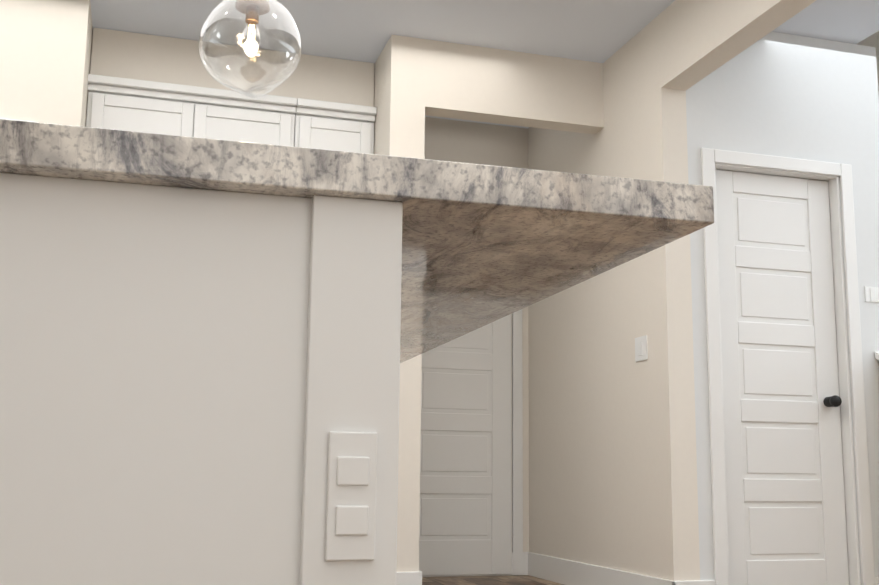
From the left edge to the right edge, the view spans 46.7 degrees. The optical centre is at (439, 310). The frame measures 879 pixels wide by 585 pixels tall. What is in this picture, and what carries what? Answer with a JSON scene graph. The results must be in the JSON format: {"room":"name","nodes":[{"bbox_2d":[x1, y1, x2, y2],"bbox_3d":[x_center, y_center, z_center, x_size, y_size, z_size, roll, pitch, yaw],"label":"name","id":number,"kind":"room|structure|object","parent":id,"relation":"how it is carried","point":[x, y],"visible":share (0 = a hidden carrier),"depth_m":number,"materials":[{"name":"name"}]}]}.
{"room":"kitchen","nodes":[
{"label":"kitchen","id":0,"kind":"room"},
{"bbox_2d":[0,0,90,126],"bbox_3d":[-2.506,-0.145,4.327,1.760,2.780,0.120,3,-10,-16],"label":"wall","id":1,"kind":"structure","parent":0,"point":[43,51],"depth_m":4.63,"materials":[{"name":"paint"}]},
{"bbox_2d":[82,6,92,126],"bbox_3d":[-1.820,-0.046,4.888,0.120,2.780,0.580,3,-10,-16],"label":"wall","id":2,"kind":"structure","parent":0,"point":[89,51],"depth_m":4.93,"materials":[{"name":"paint"}]},
{"bbox_2d":[88,28,376,111],"bbox_3d":[-1.090,-1.219,5.426,1.444,0.273,0.326,3,-10,-16],"label":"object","id":3,"kind":"structure","parent":0,"point":[145,83],"depth_m":5.24,"materials":[{"name":"beige paint"}]},
{"bbox_2d":[374,35,425,571],"bbox_3d":[-0.327,0.064,5.469,0.180,2.780,1.100,3,-10,-16],"label":"wall","id":4,"kind":"structure","parent":0,"point":[399,88],"depth_m":5.08,"materials":[{"name":"paint"}]},
{"bbox_2d":[396,571,424,584],"bbox_3d":[-0.246,1.374,5.277,0.014,0.135,1.114,3,-10,-16],"label":"baseboard","id":5,"kind":"structure","parent":4,"relation":"attached to","point":[402,578],"depth_m":4.74,"materials":[{"name":"white wood"}]},
{"bbox_2d":[424,117,528,551],"bbox_3d":[0.035,0.188,6.204,1.300,2.780,0.120,3,-10,-16],"label":"wall","id":6,"kind":"structure","parent":0,"point":[471,142],"depth_m":6.36,"materials":[{"name":"paint"}]},
{"bbox_2d":[419,309,522,575],"bbox_3d":[0.095,0.500,6.096,0.860,2.130,0.023,3,-10,-16],"label":"door","id":7,"kind":"structure","parent":6,"relation":"attached to","point":[471,502],"depth_m":6.06,"materials":[{"name":"white wood"}]},
{"bbox_2d":[425,552,526,576],"bbox_3d":[0.064,1.484,5.935,0.930,0.135,0.014,3,-10,-16],"label":"baseboard","id":8,"kind":"structure","parent":6,"relation":"attached to","point":[524,553],"depth_m":6.01,"materials":[{"name":"white wood"}]},
{"bbox_2d":[90,0,878,128],"bbox_3d":[1.635,-1.764,2.946,9.120,0.060,9.050,3,-10,-16],"label":"ceiling","id":9,"kind":"structure","parent":0,"point":[600,31],"depth_m":5.01,"materials":[{"name":"white paint"}]},
{"bbox_2d":[199,0,301,97],"bbox_3d":[-0.562,-1.181,3.113,0.304,1.082,0.298,3,-10,-16],"label":"pendant light","id":10,"kind":"object","parent":9,"relation":"hanging from","point":[252,10],"visible":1,"depth_m":3.05,"materials":[{"name":"clear glass"}]},
{"bbox_2d":[422,575,563,584],"bbox_3d":[1.605,1.039,2.490,9.120,0.060,9.050,3,-10,-16],"label":"floor","id":11,"kind":"structure","parent":0,"point":[500,580],"depth_m":5.70,"materials":[{"name":"brown wood"}]},
{"bbox_2d":[0,143,423,584],"bbox_3d":[-0.777,0.497,2.119,0.774,0.840,2.755,3,-10,-15],"label":"kitchen island","id":12,"kind":"object","parent":11,"relation":"on","point":[208,347],"depth_m":0.92,"materials":[{"name":"white"}]},
{"bbox_2d":[0,119,713,352],"bbox_3d":[-0.603,0.073,2.242,1.075,0.040,2.784,3,-10,-15],"label":"island countertop","id":13,"kind":"structure","parent":12,"relation":"on","point":[500,241],"depth_m":1.04,"materials":[{"name":"grey stone"}]},
{"bbox_2d":[875,351,878,359],"bbox_3d":[2.232,0.765,4.681,0.140,1.198,0.396,3,-10,-16],"label":"wall","id":14,"kind":"structure","parent":11,"relation":"on","point":[877,355],"depth_m":4.93,"materials":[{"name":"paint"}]},
{"bbox_2d":[425,39,603,133],"bbox_3d":[0.387,-1.171,5.364,0.990,0.360,0.120,3,-10,-16],"label":"wall","id":15,"kind":"structure","parent":0,"point":[479,83],"depth_m":5.30,"materials":[{"name":"paint"}]},
{"bbox_2d":[528,15,699,580],"bbox_3d":[0.859,0.082,5.497,0.130,2.780,1.720,3,-10,-16],"label":"wall","id":16,"kind":"structure","parent":0,"point":[612,459],"depth_m":5.08,"materials":[{"name":"paint"}]},
{"bbox_2d":[527,552,678,584],"bbox_3d":[0.777,1.382,5.258,0.014,0.135,1.734,3,-10,-16],"label":"baseboard","id":17,"kind":"structure","parent":16,"relation":"attached to","point":[558,570],"depth_m":5.36,"materials":[{"name":"white wood"}]},
{"bbox_2d":[659,0,815,90],"bbox_3d":[2.044,-1.726,1.811,0.130,0.370,6.480,3,-10,-16],"label":"header beam","id":18,"kind":"structure","parent":0,"point":[700,40],"depth_m":4.48,"materials":[{"name":"paint"}]},
{"bbox_2d":[686,31,878,584],"bbox_3d":[1.681,-0.004,4.914,1.110,2.780,0.120,3,-10,-16],"label":"wall","id":19,"kind":"structure","parent":0,"point":[771,93],"depth_m":4.99,"materials":[{"name":"paint"}]},
{"bbox_2d":[701,148,874,584],"bbox_3d":[1.620,0.311,4.830,0.840,2.130,0.147,3,-10,-16],"label":"door","id":20,"kind":"structure","parent":19,"relation":"attached to","point":[784,504],"depth_m":4.84,"materials":[{"name":"white wood"}]},
{"bbox_2d":[857,31,878,93],"bbox_3d":[2.385,-1.863,6.517,1.370,1.300,2.750,3,-10,-16],"label":"wall","id":21,"kind":"structure","parent":0,"point":[872,40],"depth_m":6.79,"materials":[{"name":"paint"}]},
{"bbox_3d":[5.870,-0.122,3.910,0.120,2.780,8.750,3,-10,-16],"label":"wall","id":22,"kind":"structure","parent":0,"visible":0},
{"bbox_2d":[635,335,647,361],"bbox_3d":[0.964,0.183,4.868,0.010,0.115,0.115,3,-10,-16],"label":"switch plate","id":23,"kind":"object","parent":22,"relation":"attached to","point":[641,344],"depth_m":4.86,"materials":[{"name":"white plastic"}]},
{"bbox_2d":[864,286,878,302],"bbox_3d":[2.127,-0.078,4.992,0.090,0.075,0.010,3,-10,-16],"label":"switch plate","id":24,"kind":"object","parent":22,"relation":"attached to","point":[871,293],"depth_m":4.99,"materials":[{"name":"white plastic"}]},
{"bbox_3d":[-1.226,0.047,5.423,1.570,2.780,0.120,3,-10,-16],"label":"wall","id":25,"kind":"structure","parent":0,"visible":0},
{"bbox_2d":[86,80,297,146],"bbox_3d":[-1.291,-0.750,5.264,1.020,0.622,0.376,3,-10,-16],"label":"upper cabinet","id":26,"kind":"object","parent":25,"relation":"attached to","point":[125,107],"depth_m":5.11,"materials":[{"name":"white wood"}]},
{"bbox_2d":[298,104,376,153],"bbox_3d":[-0.601,-0.497,5.432,0.420,1.052,0.376,3,-10,-16],"label":"upper cabinet","id":27,"kind":"object","parent":25,"relation":"attached to","point":[336,129],"depth_m":5.33,"materials":[{"name":"white wood"}]}
]}

